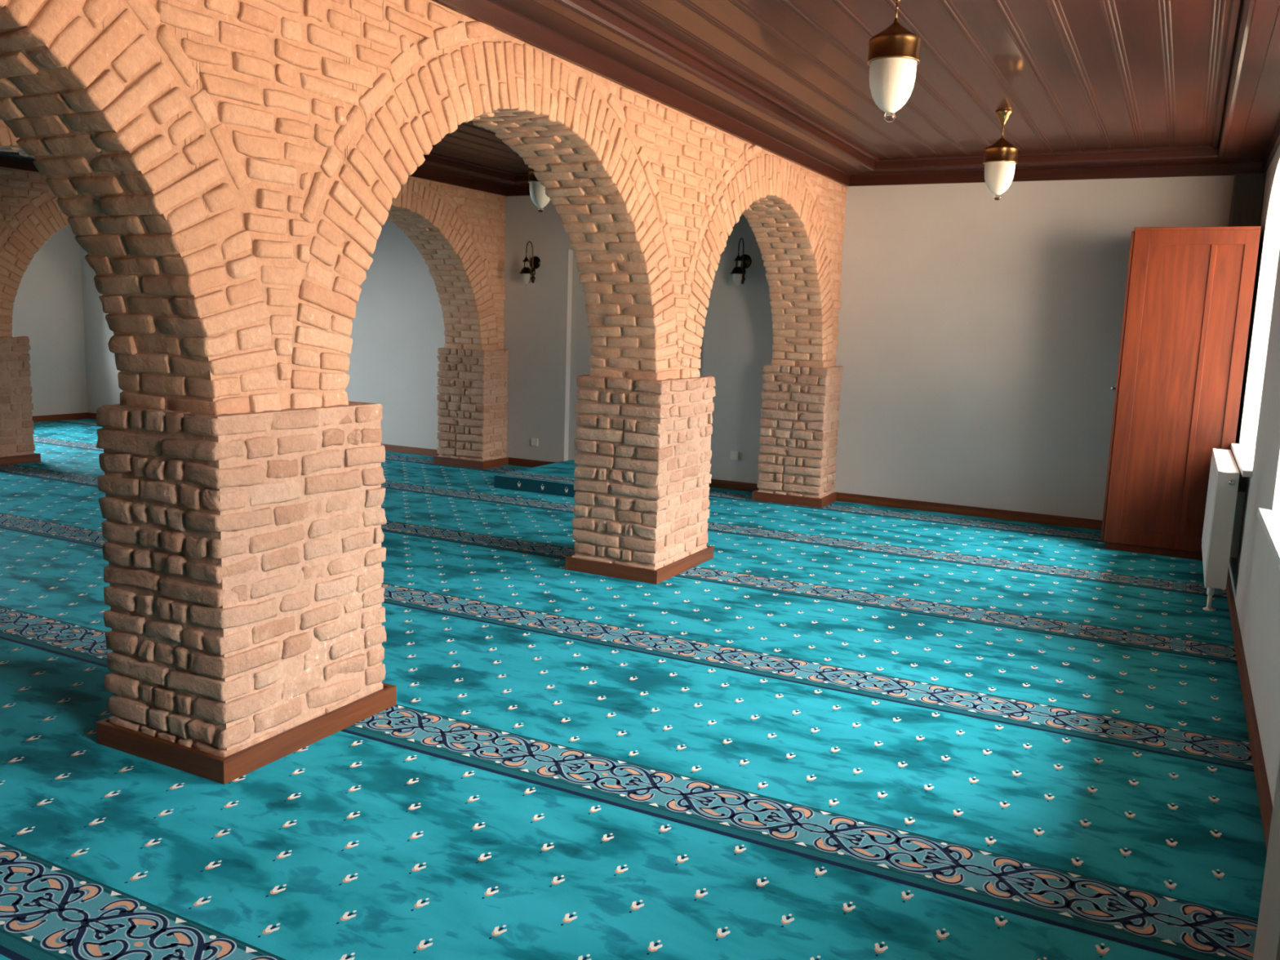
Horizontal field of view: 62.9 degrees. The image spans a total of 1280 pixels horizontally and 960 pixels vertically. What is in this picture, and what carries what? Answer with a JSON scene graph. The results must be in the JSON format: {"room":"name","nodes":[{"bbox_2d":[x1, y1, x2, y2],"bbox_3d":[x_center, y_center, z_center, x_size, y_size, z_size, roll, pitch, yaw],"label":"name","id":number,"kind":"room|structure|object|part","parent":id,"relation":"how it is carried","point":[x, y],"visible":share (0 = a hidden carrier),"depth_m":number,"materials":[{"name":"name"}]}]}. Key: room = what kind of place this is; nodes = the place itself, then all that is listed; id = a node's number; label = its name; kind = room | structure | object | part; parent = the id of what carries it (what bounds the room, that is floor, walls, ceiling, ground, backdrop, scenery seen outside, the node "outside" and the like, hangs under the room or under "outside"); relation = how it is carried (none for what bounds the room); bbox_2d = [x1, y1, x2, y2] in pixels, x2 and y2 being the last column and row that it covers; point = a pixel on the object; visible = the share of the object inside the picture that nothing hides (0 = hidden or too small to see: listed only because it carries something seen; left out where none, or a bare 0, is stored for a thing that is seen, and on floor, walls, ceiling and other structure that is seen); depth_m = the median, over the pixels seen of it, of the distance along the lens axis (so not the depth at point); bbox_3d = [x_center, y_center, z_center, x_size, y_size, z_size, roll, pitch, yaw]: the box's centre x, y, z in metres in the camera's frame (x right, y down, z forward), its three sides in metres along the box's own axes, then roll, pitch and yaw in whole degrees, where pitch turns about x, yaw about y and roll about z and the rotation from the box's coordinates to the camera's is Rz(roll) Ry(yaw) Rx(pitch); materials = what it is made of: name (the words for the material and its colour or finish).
{"room":"mosque","nodes":[
{"label":"mosque","id":0,"kind":"room"},
{"bbox_2d":[10,223,88,416],"bbox_3d":[-10.879,-1.668,8.633,0.420,3.220,13.844,6,10,27],"label":"wall","id":1,"kind":"structure","parent":0,"point":[47,309],"depth_m":14.04,"materials":[{"name":"white paint"}]},
{"bbox_2d":[31,412,87,422],"bbox_3d":[-10.739,-0.114,8.758,0.020,0.082,13.224,6,10,27],"label":"baseboard","id":2,"kind":"structure","parent":1,"relation":"attached to","point":[73,415],"depth_m":14.21,"materials":[{"name":"brown wood"}]},
{"bbox_2d":[0,418,1266,959],"bbox_3d":[-4.720,0.643,5.374,14.100,0.002,14.063,6,10,27],"label":"floor","id":3,"kind":"structure","parent":0,"point":[845,731],"depth_m":3.82,"materials":[{"name":"teal carpet"}]},
{"bbox_2d":[0,166,70,466],"bbox_3d":[-7.979,-1.307,7.165,0.660,3.100,13.267,6,10,27],"label":"brick arch","id":4,"kind":"object","parent":3,"relation":"on","point":[30,213],"visible":0.27,"depth_m":10.24,"materials":[{"name":"brown brick"}]},
{"bbox_3d":[-6.518,-0.206,10.283,0.660,0.083,0.878,6,10,27],"label":"skirting","id":5,"kind":"part","parent":4,"relation":"part of","materials":[{"name":"brown wood"}]},
{"bbox_2d":[0,119,508,469],"bbox_3d":[-4.713,-0.945,5.508,0.660,3.100,13.267,6,10,27],"label":"brick arch","id":6,"kind":"object","parent":3,"relation":"on","point":[444,222],"visible":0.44,"depth_m":10.92,"materials":[{"name":"brown brick"}]},
{"bbox_3d":[-1.828,-0.212,11.351,0.660,0.083,0.482,6,10,27],"label":"skirting","id":7,"kind":"part","parent":6,"relation":"part of","materials":[{"name":"brown wood"}]},
{"bbox_2d":[0,0,847,784],"bbox_3d":[-1.448,-0.584,3.850,0.660,3.100,13.267,6,10,27],"label":"arcade","id":8,"kind":"object","parent":3,"relation":"on","point":[228,174],"visible":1,"depth_m":3.79,"materials":[{"name":"brown brick"}]},
{"bbox_3d":[-1.498,0.907,4.075,0.660,0.083,0.878,6,10,27],"label":"skirting","id":9,"kind":"part","parent":8,"relation":"part of","materials":[{"name":"brown wood"}]},
{"bbox_3d":[0.013,0.517,6.968,0.660,0.083,0.878,6,10,27],"label":"skirting","id":10,"kind":"part","parent":8,"relation":"part of","materials":[{"name":"brown wood"}]},
{"bbox_3d":[1.437,0.149,9.693,0.660,0.083,0.482,6,10,27],"label":"skirting","id":11,"kind":"part","parent":8,"relation":"part of","materials":[{"name":"brown wood"}]},
{"bbox_2d":[493,460,577,497],"bbox_3d":[-0.433,-0.001,10.138,1.400,0.124,1.379,6,10,27],"label":"carpeted step","id":12,"kind":"structure","parent":3,"relation":"on","point":[557,478],"depth_m":9.77,"materials":[{"name":"teal carpet"}]},
{"bbox_2d":[1100,226,1261,560],"bbox_3d":[4.070,-0.666,7.969,0.845,2.387,0.842,6,10,27],"label":"tall cabinet","id":13,"kind":"object","parent":3,"relation":"on","point":[1188,295],"visible":0.91,"depth_m":7.60,"materials":[{"name":"brown wood"}]},
{"bbox_3d":[3.641,-0.699,7.959,0.021,2.297,0.409,6,10,27],"label":"door","id":14,"kind":"part","parent":13,"relation":"part of","materials":[{"name":"brown wood"}]},
{"bbox_3d":[4.130,-1.832,7.780,0.796,0.022,0.842,6,10,27],"label":"cornice","id":15,"kind":"part","parent":13,"relation":"part of","materials":[{"name":"brown wood"}]},
{"bbox_2d":[1201,448,1245,610],"bbox_3d":[3.769,0.286,6.782,0.167,0.842,1.466,6,10,27],"label":"radiator","id":16,"kind":"object","parent":3,"relation":"on","point":[1224,511],"visible":1,"depth_m":6.19,"materials":[{"name":"white metal"}]},
{"bbox_3d":[3.709,0.216,6.813,0.018,0.697,1.426,6,10,27],"label":"panel","id":17,"kind":"part","parent":16,"relation":"part of","materials":[{"name":"white metal"}]},
{"bbox_3d":[3.423,0.299,6.156,0.110,0.693,0.012,6,10,27],"label":"panel","id":18,"kind":"part","parent":16,"relation":"part of","materials":[{"name":"white metal"}]},
{"bbox_2d":[1213,448,1239,474],"bbox_3d":[3.765,-0.127,6.737,0.110,0.012,1.450,6,10,27],"label":"radiator top","id":19,"kind":"object","parent":16,"relation":"attached to","point":[1224,463],"depth_m":6.58,"materials":[{"name":"white metal"}]},
{"bbox_2d":[0,0,1279,195],"bbox_3d":[-4.478,-2.386,5.191,14.900,0.362,14.044,6,10,27],"label":"ceiling","id":20,"kind":"structure","parent":0,"point":[1093,89],"depth_m":5.88,"materials":[{"name":"brown wood"}]},
{"bbox_2d":[528,168,550,212],"bbox_3d":[-0.814,-2.492,8.612,0.214,0.565,0.214,6,10,27],"label":"pendant lamp","id":21,"kind":"object","parent":20,"relation":"hanging from","point":[539,197],"visible":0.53,"depth_m":8.56,"materials":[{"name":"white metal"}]},
{"bbox_3d":[-0.819,-2.351,8.634,0.191,0.213,0.191,6,10,27],"label":"lamp shade","id":22,"kind":"part","parent":21,"relation":"part of","materials":[{"name":"white glass"}]},
{"bbox_2d":[866,0,920,122],"bbox_3d":[1.055,-1.780,4.346,0.214,0.565,0.214,6,10,27],"label":"pendant lamp","id":23,"kind":"object","parent":20,"relation":"hanging from","point":[894,52],"visible":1,"depth_m":4.29,"materials":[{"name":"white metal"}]},
{"bbox_3d":[1.050,-1.639,4.367,0.191,0.213,0.191,6,10,27],"label":"lamp shade","id":24,"kind":"part","parent":23,"relation":"part of","materials":[{"name":"white glass"}]},
{"bbox_3d":[1.060,-1.932,4.322,0.012,0.086,0.011,6,10,27],"label":"rod","id":25,"kind":"part","parent":23,"relation":"part of","materials":[{"name":"gold metal"}]},
{"bbox_2d":[982,109,1017,200],"bbox_3d":[2.356,-2.115,6.836,0.214,0.565,0.214,6,10,27],"label":"pendant lamp","id":26,"kind":"object","parent":20,"relation":"hanging from","point":[1000,158],"visible":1,"depth_m":6.78,"materials":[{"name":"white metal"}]},
{"bbox_3d":[2.352,-1.975,6.857,0.191,0.213,0.191,6,10,27],"label":"lamp shade","id":27,"kind":"part","parent":26,"relation":"part of","materials":[{"name":"white glass"}]},
{"bbox_2d":[80,173,1234,519],"bbox_3d":[-1.411,-1.768,11.367,14.740,3.220,0.300,6,10,27],"label":"wall","id":28,"kind":"structure","parent":0,"point":[979,337],"depth_m":9.27,"materials":[{"name":"white paint"}]},
{"bbox_2d":[519,240,540,286],"bbox_3d":[-1.152,-2.242,10.865,0.144,0.466,0.251,6,10,27],"label":"wall sconce","id":29,"kind":"object","parent":28,"relation":"attached to","point":[535,261],"visible":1,"depth_m":10.83,"materials":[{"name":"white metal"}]},
{"bbox_3d":[-1.181,-2.084,10.841,0.088,0.121,0.088,6,10,27],"label":"lamp shade","id":30,"kind":"part","parent":29,"relation":"part of","materials":[{"name":"white glass"}]},
{"bbox_3d":[-1.177,-2.221,10.820,0.052,0.066,0.052,6,10,27],"label":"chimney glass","id":31,"kind":"part","parent":29,"relation":"part of","materials":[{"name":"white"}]},
{"bbox_3d":[-1.143,-2.302,10.868,0.012,0.347,0.146,6,10,27],"label":"arm","id":32,"kind":"part","parent":29,"relation":"part of","materials":[{"name":"brown metal"}]},
{"bbox_2d":[531,438,537,446],"bbox_3d":[-1.131,-0.406,11.227,0.082,0.082,0.012,6,10,27],"label":"outlet","id":33,"kind":"object","parent":28,"relation":"attached to","point":[534,441],"visible":1,"depth_m":11.22,"materials":[{"name":"grey plastic"}]},
{"bbox_2d":[87,412,1102,530],"bbox_3d":[-1.536,-0.218,11.460,13.900,0.082,0.020,6,10,27],"label":"baseboard","id":34,"kind":"structure","parent":28,"relation":"attached to","point":[1056,520],"depth_m":9.42,"materials":[{"name":"brown wood"}]},
{"bbox_2d":[729,450,738,459],"bbox_3d":[0.916,-0.239,10.180,0.082,0.082,0.012,6,10,27],"label":"outlet","id":35,"kind":"object","parent":28,"relation":"attached to","point":[734,455],"visible":1,"depth_m":10.18,"materials":[{"name":"grey plastic"}]},
{"bbox_2d":[729,237,751,288],"bbox_3d":[0.939,-2.030,9.801,0.144,0.466,0.251,6,10,27],"label":"wall sconce","id":36,"kind":"object","parent":28,"relation":"attached to","point":[744,261],"visible":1,"depth_m":9.76,"materials":[{"name":"brown metal"}]},
{"bbox_3d":[0.909,-1.873,9.777,0.088,0.121,0.088,6,10,27],"label":"lamp shade","id":37,"kind":"part","parent":36,"relation":"part of","materials":[{"name":"white glass"}]},
{"bbox_3d":[0.914,-2.010,9.756,0.052,0.066,0.052,6,10,27],"label":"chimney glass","id":38,"kind":"part","parent":36,"relation":"part of","materials":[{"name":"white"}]},
{"bbox_3d":[0.947,-2.091,9.805,0.012,0.347,0.146,6,10,27],"label":"arm","id":39,"kind":"part","parent":36,"relation":"part of","materials":[{"name":"brown metal"}]},
{"bbox_2d":[1228,173,1266,226],"bbox_3d":[4.592,-2.095,7.921,0.205,0.420,0.166,6,10,27],"label":"box","id":40,"kind":"object","parent":28,"relation":"attached to","point":[1248,188],"visible":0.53,"depth_m":7.85,"materials":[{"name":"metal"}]},
{"bbox_2d":[1228,144,1279,806],"bbox_3d":[1.829,-0.261,2.183,0.420,3.220,13.844,6,10,27],"label":"wall","id":41,"kind":"structure","parent":0,"point":[1255,575],"depth_m":5.40,"materials":[{"name":"white paint"}]},
{"bbox_2d":[1231,443,1255,477],"bbox_3d":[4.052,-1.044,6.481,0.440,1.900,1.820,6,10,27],"label":"windowsill","id":42,"kind":"structure","parent":41,"relation":"in","point":[1243,454],"depth_m":6.64,"materials":[{"name":"white paint"}]},
{"bbox_2d":[1226,568,1272,850],"bbox_3d":[3.090,0.859,5.401,0.020,0.082,6.644,6,10,27],"label":"baseboard","id":43,"kind":"structure","parent":41,"relation":"attached to","point":[1261,780],"depth_m":4.24,"materials":[{"name":"brown wood"}]},
{"bbox_2d":[1257,506,1279,568],"bbox_3d":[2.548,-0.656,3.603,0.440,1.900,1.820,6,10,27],"label":"windowsill","id":44,"kind":"structure","parent":41,"relation":"in","point":[1269,519],"depth_m":4.17,"materials":[{"name":"white paint"}]},
{"bbox_2d":[1253,756,1279,959],"bbox_3d":[1.489,-0.170,2.108,0.137,3.000,0.380,6,10,27],"label":"wall","id":45,"kind":"structure","parent":0,"point":[1267,944],"depth_m":2.34,"materials":[{"name":"white paint"}]}
]}

